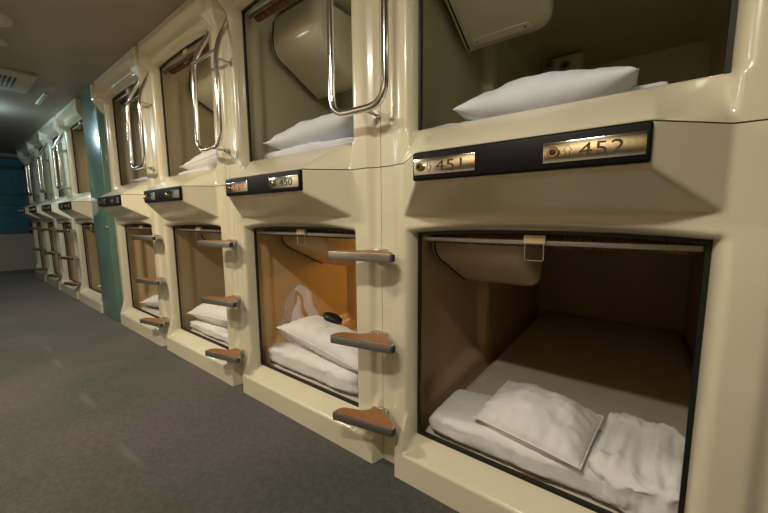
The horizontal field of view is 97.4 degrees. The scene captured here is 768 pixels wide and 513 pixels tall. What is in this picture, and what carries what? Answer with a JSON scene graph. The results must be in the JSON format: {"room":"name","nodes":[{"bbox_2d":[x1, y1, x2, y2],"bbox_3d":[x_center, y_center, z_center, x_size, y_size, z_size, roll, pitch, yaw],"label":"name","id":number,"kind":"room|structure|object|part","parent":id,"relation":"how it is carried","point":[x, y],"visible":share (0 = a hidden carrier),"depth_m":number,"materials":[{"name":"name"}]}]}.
{"room":"capsule hotel corridor","nodes":[
{"label":"capsule hotel corridor","id":0,"kind":"room"},
{"bbox_2d":[0,153,36,270],"bbox_3d":[-6.239,-0.747,6.021,0.120,2.045,4.050,5,9,37],"label":"wall","id":1,"kind":"structure","parent":0,"point":[16,252],"depth_m":5.84,"materials":[{"name":"grey paint"}]},
{"bbox_2d":[0,156,32,233],"bbox_3d":[-6.669,-0.988,5.389,0.060,1.300,1.380,5,9,37],"label":"window","id":2,"kind":"structure","parent":1,"relation":"in","point":[13,185],"depth_m":5.79,"materials":[{"name":"blue glass"}]},
{"bbox_2d":[0,268,34,275],"bbox_3d":[-6.177,0.237,6.098,0.012,0.070,4.050,5,9,37],"label":"baseboard","id":3,"kind":"structure","parent":1,"relation":"attached to","point":[10,272],"depth_m":5.85,"materials":[{"name":"grey"}]},
{"bbox_2d":[0,0,186,153],"bbox_3d":[-2.013,-1.470,2.708,10.900,0.100,4.450,5,9,37],"label":"ceiling","id":4,"kind":"structure","parent":0,"point":[68,45],"depth_m":2.17,"materials":[{"name":"beige paint"}]},
{"bbox_2d":[0,39,7,45],"bbox_3d":[-2.422,-1.337,2.096,0.120,0.013,0.120,5,9,37],"label":"ceiling speaker","id":5,"kind":"object","parent":4,"relation":"attached to","point":[2,42],"visible":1,"depth_m":2.11,"materials":[{"name":"beige plastic"}]},
{"bbox_2d":[0,12,12,26],"bbox_3d":[-2.129,-1.295,1.840,0.150,0.041,0.150,5,9,37],"label":"smoke detector","id":6,"kind":"object","parent":4,"relation":"attached to","point":[5,20],"visible":1,"depth_m":1.85,"materials":[{"name":"beige plastic"}]},
{"bbox_2d":[0,67,37,93],"bbox_3d":[-3.109,-1.374,2.513,0.560,0.026,0.680,5,9,37],"label":"air conditioner","id":7,"kind":"object","parent":4,"relation":"attached to","point":[10,80],"visible":1,"depth_m":2.65,"materials":[{"name":"beige plastic"}]},
{"bbox_2d":[35,93,48,104],"bbox_3d":[-3.153,-1.452,3.112,0.440,0.012,0.032,5,9,37],"label":"ceiling strip","id":8,"kind":"object","parent":4,"relation":"attached to","point":[43,97],"visible":1,"depth_m":3.08,"materials":[{"name":"grey"}]},
{"bbox_2d":[0,272,458,512],"bbox_3d":[-1.994,0.659,2.962,10.900,0.100,4.450,5,9,37],"label":"floor","id":9,"kind":"structure","parent":0,"point":[97,415],"depth_m":1.44,"materials":[{"name":"grey carpet"}]},
{"bbox_2d":[18,208,48,281],"bbox_3d":[-4.850,-0.299,6.108,0.970,1.108,2.275,5,9,37],"label":"capsule","id":10,"kind":"object","parent":9,"relation":"on","point":[39,238],"visible":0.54,"depth_m":5.52,"materials":[{"name":"grey plastic"}]},
{"bbox_2d":[16,142,39,207],"bbox_3d":[-4.822,-1.314,5.973,1.046,0.933,2.252,5,9,37],"label":"capsule","id":11,"kind":"object","parent":10,"relation":"on","point":[22,154],"depth_m":5.10,"materials":[{"name":"grey plastic"}]},
{"bbox_3d":[-5.131,-1.191,4.919,0.259,0.624,0.102,5,9,37],"label":"grab handle","id":12,"kind":"part","parent":11,"relation":"part of","materials":[{"name":"silver metal"}]},
{"bbox_2d":[29,227,42,229],"bbox_3d":[-5.123,-0.413,5.007,0.254,0.043,0.124,3,8,26],"label":"step","id":13,"kind":"structure","parent":10,"relation":"attached to","point":[31,228],"depth_m":4.97,"materials":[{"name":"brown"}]},
{"bbox_2d":[32,248,45,250],"bbox_3d":[-5.120,-0.106,5.044,0.254,0.043,0.124,3,8,26],"label":"step","id":14,"kind":"structure","parent":10,"relation":"attached to","point":[34,249],"depth_m":5.00,"materials":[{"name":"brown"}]},
{"bbox_2d":[34,268,47,270],"bbox_3d":[-5.117,0.192,5.079,0.254,0.043,0.124,3,8,26],"label":"step","id":15,"kind":"structure","parent":10,"relation":"attached to","point":[37,269],"depth_m":5.03,"materials":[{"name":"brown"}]},
{"bbox_2d":[28,206,62,289],"bbox_3d":[-4.092,-0.237,5.539,0.970,1.108,2.275,5,9,37],"label":"capsule","id":16,"kind":"object","parent":9,"relation":"on","point":[51,237],"visible":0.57,"depth_m":4.95,"materials":[{"name":"grey plastic"}]},
{"bbox_2d":[25,131,53,206],"bbox_3d":[-4.064,-1.253,5.404,1.046,0.933,2.252,5,9,37],"label":"capsule","id":17,"kind":"object","parent":16,"relation":"on","point":[33,144],"depth_m":4.58,"materials":[{"name":"grey plastic"}]},
{"bbox_3d":[-4.374,-1.129,4.349,0.259,0.624,0.102,5,9,37],"label":"grab handle","id":18,"kind":"part","parent":17,"relation":"part of","materials":[{"name":"silver metal"}]},
{"bbox_2d":[41,228,57,230],"bbox_3d":[-4.365,-0.352,4.437,0.254,0.043,0.124,3,8,26],"label":"step","id":19,"kind":"structure","parent":16,"relation":"attached to","point":[42,229],"depth_m":4.39,"materials":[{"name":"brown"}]},
{"bbox_2d":[44,251,60,254],"bbox_3d":[-4.362,-0.045,4.474,0.254,0.043,0.124,3,8,26],"label":"step","id":20,"kind":"structure","parent":16,"relation":"attached to","point":[58,252],"depth_m":4.41,"materials":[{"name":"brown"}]},
{"bbox_2d":[47,273,62,277],"bbox_3d":[-4.360,0.253,4.509,0.254,0.043,0.124,3,8,26],"label":"step","id":21,"kind":"structure","parent":16,"relation":"attached to","point":[61,274],"depth_m":4.48,"materials":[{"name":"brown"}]},
{"bbox_2d":[41,204,81,299],"bbox_3d":[-3.334,-0.176,4.969,0.970,1.108,2.275,5,9,37],"label":"capsule","id":22,"kind":"object","parent":9,"relation":"on","point":[67,241],"visible":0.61,"depth_m":4.38,"materials":[{"name":"grey plastic"}]},
{"bbox_2d":[38,117,71,204],"bbox_3d":[-3.302,-1.192,4.831,1.056,0.933,2.252,5,9,37],"label":"capsule","id":23,"kind":"object","parent":22,"relation":"on","point":[47,133],"depth_m":4.03,"materials":[{"name":"grey plastic"}]},
{"bbox_3d":[-3.608,-1.068,3.773,0.259,0.624,0.102,5,9,37],"label":"grab handle","id":24,"kind":"part","parent":23,"relation":"part of","materials":[{"name":"silver metal"}]},
{"bbox_2d":[57,229,75,232],"bbox_3d":[-3.600,-0.290,3.861,0.254,0.043,0.124,3,8,26],"label":"step","id":25,"kind":"structure","parent":22,"relation":"attached to","point":[72,230],"depth_m":3.80,"materials":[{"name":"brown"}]},
{"bbox_2d":[60,256,78,259],"bbox_3d":[-3.597,0.017,3.898,0.254,0.043,0.124,3,8,26],"label":"step","id":26,"kind":"structure","parent":22,"relation":"attached to","point":[61,257],"depth_m":3.86,"materials":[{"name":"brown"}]},
{"bbox_2d":[63,281,81,285],"bbox_3d":[-3.594,0.315,3.933,0.254,0.043,0.124,3,8,26],"label":"step","id":27,"kind":"structure","parent":22,"relation":"attached to","point":[79,282],"depth_m":3.90,"materials":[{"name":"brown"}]},
{"bbox_2d":[58,202,103,312],"bbox_3d":[-2.569,-0.115,4.393,0.970,1.108,2.275,5,9,37],"label":"capsule","id":28,"kind":"object","parent":9,"relation":"on","point":[90,294],"visible":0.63,"depth_m":3.84,"materials":[{"name":"grey plastic"}]},
{"bbox_2d":[54,98,90,202],"bbox_3d":[-2.571,-1.133,4.281,0.970,0.933,2.252,5,9,37],"label":"capsule","id":29,"kind":"object","parent":28,"relation":"on","point":[69,120],"visible":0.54,"depth_m":3.72,"materials":[{"name":"grey plastic"}]},
{"bbox_2d":[80,91,122,321],"bbox_3d":[-2.444,-0.460,3.325,0.460,2.045,0.596,5,9,37],"label":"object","id":30,"kind":"object","parent":9,"relation":"on","point":[93,119],"visible":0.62,"depth_m":3.06,"materials":[{"name":"metal"}]},
{"bbox_2d":[97,195,168,345],"bbox_3d":[-1.401,-0.020,3.514,1.027,1.108,2.275,5,9,37],"label":"capsule","id":31,"kind":"object","parent":9,"relation":"on","point":[132,215],"visible":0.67,"depth_m":2.89,"materials":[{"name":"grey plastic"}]},
{"bbox_2d":[90,49,155,196],"bbox_3d":[-1.374,-1.036,3.380,1.100,0.933,2.252,5,9,37],"label":"capsule","id":32,"kind":"object","parent":31,"relation":"on","point":[109,92],"depth_m":2.72,"materials":[{"name":"beige plastic"}]},
{"bbox_3d":[-1.983,-1.278,2.631,0.710,0.013,0.014,5,9,37],"label":"blind rail","id":33,"kind":"part","parent":32,"relation":"part of","materials":[{"name":"grey"}]},
{"bbox_2d":[132,176,146,181],"bbox_3d":[-1.869,-0.642,2.823,0.503,0.078,0.245,4,8,34],"label":"pillow","id":34,"kind":"object","parent":32,"relation":"in","point":[142,179],"visible":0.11,"depth_m":2.79,"materials":[{"name":"white fabric"}]},
{"bbox_3d":[-1.662,-0.910,2.309,0.259,0.624,0.102,5,9,37],"label":"grab handle","id":35,"kind":"part","parent":32,"relation":"part of","materials":[{"name":"silver metal"}]},
{"bbox_3d":[-1.973,-0.233,2.756,0.710,0.013,0.014,5,9,37],"label":"blind rail","id":36,"kind":"part","parent":31,"relation":"part of","materials":[{"name":"grey"}]},
{"bbox_2d":[131,234,161,240],"bbox_3d":[-1.654,-0.133,2.398,0.254,0.043,0.124,3,8,26],"label":"step","id":37,"kind":"structure","parent":31,"relation":"attached to","point":[158,237],"depth_m":2.36,"materials":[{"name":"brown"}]},
{"bbox_2d":[141,305,159,316],"bbox_3d":[-1.289,0.424,3.615,0.888,0.080,2.000,5,9,37],"label":"mattress","id":38,"kind":"object","parent":31,"relation":"in","point":[154,310],"visible":0.02,"depth_m":2.98,"materials":[{"name":"white fabric"}]},
{"bbox_2d":[140,295,158,306],"bbox_3d":[-1.884,0.379,2.963,0.558,0.152,0.265,4,8,34],"label":"pillow","id":39,"kind":"object","parent":38,"relation":"on","point":[152,301],"visible":0.26,"depth_m":2.91,"materials":[{"name":"white fabric"}]},
{"bbox_2d":[136,277,165,284],"bbox_3d":[-1.651,0.174,2.434,0.254,0.043,0.124,3,8,26],"label":"step","id":40,"kind":"structure","parent":31,"relation":"attached to","point":[152,281],"depth_m":2.39,"materials":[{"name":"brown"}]},
{"bbox_2d":[139,317,169,326],"bbox_3d":[-1.648,0.472,2.470,0.254,0.043,0.124,3,8,26],"label":"step","id":41,"kind":"structure","parent":31,"relation":"attached to","point":[158,322],"depth_m":2.43,"materials":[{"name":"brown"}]},
{"bbox_2d":[143,186,242,385],"bbox_3d":[-0.603,0.044,2.914,1.027,1.108,2.275,5,9,37],"label":"capsule","id":42,"kind":"object","parent":9,"relation":"on","point":[188,215],"visible":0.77,"depth_m":2.22,"materials":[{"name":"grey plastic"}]},
{"bbox_2d":[132,0,231,190],"bbox_3d":[-0.576,-0.971,2.780,1.100,0.933,2.252,5,9,37],"label":"capsule","id":43,"kind":"object","parent":42,"relation":"on","point":[167,52],"depth_m":2.16,"materials":[{"name":"beige plastic"}]},
{"bbox_3d":[-1.185,-1.213,2.031,0.710,0.013,0.014,5,9,37],"label":"blind rail","id":44,"kind":"part","parent":43,"relation":"part of","materials":[{"name":"grey"}]},
{"bbox_3d":[-0.865,-0.846,1.709,0.259,0.624,0.102,5,9,37],"label":"grab handle","id":45,"kind":"part","parent":43,"relation":"part of","materials":[{"name":"silver metal"}]},
{"bbox_3d":[-0.501,-0.584,2.887,0.888,0.080,2.000,5,9,37],"label":"mattress","id":46,"kind":"object","parent":43,"relation":"in","visible":0},
{"bbox_2d":[178,167,214,174],"bbox_3d":[-1.209,-0.569,2.291,0.465,0.049,0.184,5,9,37],"label":"sheet","id":47,"kind":"object","parent":46,"relation":"on","point":[206,168],"visible":0.27,"depth_m":2.19,"materials":[{"name":"white fabric"}]},
{"bbox_2d":[179,150,216,169],"bbox_3d":[-1.080,-0.624,2.223,0.540,0.162,0.265,4,8,34],"label":"pillow","id":48,"kind":"object","parent":47,"relation":"on","point":[208,159],"visible":0.28,"depth_m":2.14,"materials":[{"name":"white fabric"}]},
{"bbox_3d":[-1.176,-0.169,2.156,0.710,0.013,0.014,5,9,37],"label":"blind rail","id":49,"kind":"part","parent":42,"relation":"part of","materials":[{"name":"grey"}]},
{"bbox_2d":[191,328,228,346],"bbox_3d":[-0.491,0.488,3.015,0.888,0.080,2.000,5,9,37],"label":"mattress","id":50,"kind":"object","parent":42,"relation":"in","point":[192,329],"visible":0.02,"depth_m":2.31,"materials":[{"name":"white fabric"}]},
{"bbox_2d":[190,319,228,343],"bbox_3d":[-1.107,0.491,2.374,0.626,0.081,0.250,5,9,37],"label":"quilt","id":51,"kind":"object","parent":50,"relation":"on","point":[216,331],"visible":0.44,"depth_m":2.28,"materials":[{"name":"white fabric"}]},
{"bbox_2d":[187,303,227,326],"bbox_3d":[-1.109,0.393,2.361,0.562,0.167,0.255,4,8,34],"label":"pillow","id":52,"kind":"object","parent":51,"relation":"on","point":[214,314],"visible":0.43,"depth_m":2.28,"materials":[{"name":"white fabric"}]},
{"bbox_2d":[197,239,237,247],"bbox_3d":[-0.856,-0.069,1.798,0.254,0.043,0.124,3,8,26],"label":"step","id":53,"kind":"structure","parent":42,"relation":"attached to","point":[229,243],"depth_m":1.75,"materials":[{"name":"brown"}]},
{"bbox_2d":[201,295,240,307],"bbox_3d":[-0.854,0.238,1.835,0.254,0.043,0.124,3,8,26],"label":"step","id":54,"kind":"structure","parent":42,"relation":"attached to","point":[231,301],"depth_m":1.80,"materials":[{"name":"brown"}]},
{"bbox_2d":[205,347,243,363],"bbox_3d":[-0.851,0.536,1.870,0.254,0.043,0.124,3,8,26],"label":"step","id":55,"kind":"structure","parent":42,"relation":"attached to","point":[234,355],"depth_m":1.84,"materials":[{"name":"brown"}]},
{"bbox_2d":[225,167,383,463],"bbox_3d":[0.194,0.108,2.314,1.027,1.108,2.275,5,9,37],"label":"capsule","id":56,"kind":"object","parent":9,"relation":"on","point":[286,224],"visible":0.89,"depth_m":1.55,"materials":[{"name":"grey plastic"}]},
{"bbox_2d":[205,0,388,178],"bbox_3d":[0.221,-0.907,2.180,1.100,0.933,2.252,5,9,37],"label":"capsule","id":57,"kind":"object","parent":56,"relation":"on","point":[276,80],"depth_m":1.68,"materials":[{"name":"beige plastic"}]},
{"bbox_3d":[-0.388,-1.149,1.431,0.710,0.013,0.014,5,9,37],"label":"blind rail","id":58,"kind":"part","parent":57,"relation":"part of","materials":[{"name":"grey"}]},
{"bbox_3d":[-0.315,-0.982,1.993,0.239,0.017,0.029,5,9,37],"label":"access panel","id":59,"kind":"part","parent":57,"relation":"part of","materials":[{"name":"beige plastic"}]},
{"bbox_3d":[-0.067,-0.782,1.109,0.259,0.624,0.102,5,9,37],"label":"grab handle","id":60,"kind":"part","parent":57,"relation":"part of","materials":[{"name":"silver metal"}]},
{"bbox_3d":[0.296,-0.520,2.287,0.888,0.081,2.000,5,9,37],"label":"mattress","id":61,"kind":"object","parent":57,"relation":"in","visible":0},
{"bbox_2d":[264,137,353,158],"bbox_3d":[-0.308,-0.513,1.660,0.646,0.069,0.248,5,9,37],"label":"sheet","id":62,"kind":"object","parent":61,"relation":"on","point":[319,144],"visible":0.3,"depth_m":1.54,"materials":[{"name":"white fabric"}]},
{"bbox_2d":[264,113,353,149],"bbox_3d":[-0.290,-0.588,1.626,0.598,0.151,0.260,4,8,35],"label":"pillow","id":63,"kind":"object","parent":62,"relation":"on","point":[327,127],"visible":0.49,"depth_m":1.51,"materials":[{"name":"white fabric"}]},
{"bbox_3d":[-0.378,-0.104,1.556,0.710,0.013,0.014,5,9,37],"label":"blind rail","id":64,"kind":"part","parent":56,"relation":"part of","materials":[{"name":"grey plastic"}]},
{"bbox_2d":[271,328,358,402],"bbox_3d":[0.306,0.552,2.415,0.888,0.081,2.000,5,9,37],"label":"mattress","id":65,"kind":"object","parent":56,"relation":"in","point":[354,397],"visible":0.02,"depth_m":1.66,"materials":[{"name":"white fabric"}]},
{"bbox_2d":[267,337,357,394],"bbox_3d":[-0.310,0.536,1.770,0.687,0.120,0.259,5,9,37],"label":"quilt","id":66,"kind":"object","parent":65,"relation":"on","point":[289,353],"visible":0.57,"depth_m":1.66,"materials":[{"name":"white fabric"}]},
{"bbox_2d":[276,315,357,371],"bbox_3d":[-0.254,0.422,1.700,0.595,0.185,0.245,4,8,36],"label":"pillow","id":67,"kind":"object","parent":66,"relation":"on","point":[313,332],"visible":0.67,"depth_m":1.65,"materials":[{"name":"white fabric"}]},
{"bbox_2d":[322,312,342,324],"bbox_3d":[-0.268,0.322,1.762,0.115,0.057,0.072,2,7,20],"label":"pouch","id":68,"kind":"object","parent":67,"relation":"on","point":[331,317],"visible":0.97,"depth_m":1.74,"materials":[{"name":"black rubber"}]},
{"bbox_2d":[328,248,394,262],"bbox_3d":[-0.059,-0.004,1.198,0.254,0.043,0.124,3,8,26],"label":"step","id":69,"kind":"structure","parent":56,"relation":"attached to","point":[374,254],"depth_m":1.15,"materials":[{"name":"metal"}]},
{"bbox_2d":[330,330,394,353],"bbox_3d":[-0.056,0.303,1.235,0.254,0.043,0.124,3,8,26],"label":"step","id":70,"kind":"structure","parent":56,"relation":"attached to","point":[376,340],"depth_m":1.19,"materials":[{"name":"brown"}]},
{"bbox_2d":[333,405,395,436],"bbox_3d":[-0.053,0.601,1.270,0.254,0.043,0.124,3,8,26],"label":"step","id":71,"kind":"structure","parent":56,"relation":"attached to","point":[376,419],"depth_m":1.23,"materials":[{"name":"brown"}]},
{"bbox_2d":[381,120,767,512],"bbox_3d":[0.992,0.173,1.715,1.027,1.108,2.275,5,9,37],"label":"capsule","id":72,"kind":"object","parent":9,"relation":"on","point":[658,224],"visible":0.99,"depth_m":0.88,"materials":[{"name":"beige plastic"}]},
{"bbox_2d":[415,163,423,171],"bbox_3d":[0.096,-0.241,0.913,0.023,0.023,0.008,5,9,37],"label":"switch","id":73,"kind":"object","parent":72,"relation":"attached to","point":[419,167],"depth_m":0.91,"materials":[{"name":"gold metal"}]},
{"bbox_3d":[0.419,-0.011,0.943,0.052,0.049,0.003,5,9,37],"label":"wire pull","id":74,"kind":"part","parent":72,"relation":"part of","materials":[{"name":"silver metal"}]},
{"bbox_2d":[547,147,558,157],"bbox_3d":[0.358,-0.220,0.716,0.023,0.023,0.008,5,9,37],"label":"switch","id":75,"kind":"object","parent":72,"relation":"attached to","point":[552,152],"depth_m":0.71,"materials":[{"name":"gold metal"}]},
{"bbox_2d":[425,311,692,512],"bbox_3d":[1.103,0.617,1.815,0.888,0.080,2.000,5,9,37],"label":"mattress","id":76,"kind":"object","parent":72,"relation":"in","point":[603,366],"visible":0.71,"depth_m":1.76,"materials":[{"name":"white fabric"}]},
{"bbox_2d":[429,389,612,504],"bbox_3d":[0.482,0.612,1.166,0.616,0.098,0.262,4,8,36],"label":"quilt","id":77,"kind":"object","parent":76,"relation":"on","point":[453,419],"visible":0.55,"depth_m":1.10,"materials":[{"name":"white fabric"}]},
{"bbox_2d":[472,380,603,469],"bbox_3d":[0.518,0.539,1.139,0.331,0.148,0.290,6,9,43],"label":"pillow","id":78,"kind":"object","parent":77,"relation":"on","point":[556,426],"visible":1,"depth_m":1.06,"materials":[{"name":"white fabric"}]},
{"bbox_2d":[587,412,684,512],"bbox_3d":[0.762,0.605,1.000,0.222,0.146,0.364,6,9,43],"label":"quilt","id":79,"kind":"object","parent":76,"relation":"on","point":[639,462],"visible":0.89,"depth_m":0.92,"materials":[{"name":"white fabric"}]},
{"bbox_3d":[0.419,-0.040,0.956,0.710,0.013,0.014,5,9,37],"label":"blind rail","id":80,"kind":"part","parent":72,"relation":"part of","materials":[{"name":"grey"}]},
{"bbox_2d":[380,0,767,166],"bbox_3d":[0.990,-0.845,1.602,1.027,0.933,2.252,5,9,37],"label":"capsule","id":81,"kind":"object","parent":72,"relation":"on","point":[712,55],"visible":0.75,"depth_m":1.32,"materials":[{"name":"beige plastic"}]},
{"bbox_3d":[0.482,-0.918,1.393,0.239,0.017,0.029,5,9,37],"label":"access panel","id":82,"kind":"part","parent":81,"relation":"part of","materials":[{"name":"beige plastic"}]},
{"bbox_2d":[544,60,554,70],"bbox_3d":[1.154,-1.336,2.357,0.068,0.068,0.013,5,9,37],"label":"outlet","id":83,"kind":"object","parent":81,"relation":"attached to","point":[549,65],"depth_m":2.35,"materials":[{"name":"grey plastic"}]},
{"bbox_3d":[1.246,-1.308,2.348,0.248,0.135,0.080,5,9,37],"label":"control panel","id":84,"kind":"part","parent":81,"relation":"part of","materials":[{"name":"grey plastic"}]},
{"bbox_2d":[560,60,570,70],"bbox_3d":[1.234,-1.300,2.301,0.068,0.068,0.013,5,9,37],"label":"outlet","id":85,"kind":"object","parent":81,"relation":"attached to","point":[565,65],"depth_m":2.30,"materials":[{"name":"grey plastic"}]},
{"bbox_3d":[1.094,-0.456,1.687,0.888,0.081,2.000,5,9,37],"label":"mattress","id":86,"kind":"object","parent":81,"relation":"in","visible":0},
{"bbox_2d":[627,81,667,91],"bbox_3d":[0.723,-0.431,0.949,0.101,0.051,0.201,4,8,34],"label":"sheet","id":87,"kind":"object","parent":86,"relation":"on","point":[664,82],"visible":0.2,"depth_m":0.86,"materials":[{"name":"white fabric"}]},
{"bbox_3d":[0.341,-0.438,1.164,0.303,0.028,0.204,4,8,31],"label":"sheet","id":88,"kind":"object","parent":86,"relation":"on","visible":0},
{"bbox_2d":[452,66,639,120],"bbox_3d":[0.488,-0.476,1.047,0.480,0.145,0.250,3,8,35],"label":"pillow","id":89,"kind":"object","parent":88,"relation":"on","point":[552,88],"visible":0.58,"depth_m":0.93,"materials":[{"name":"white fabric"}]}
]}

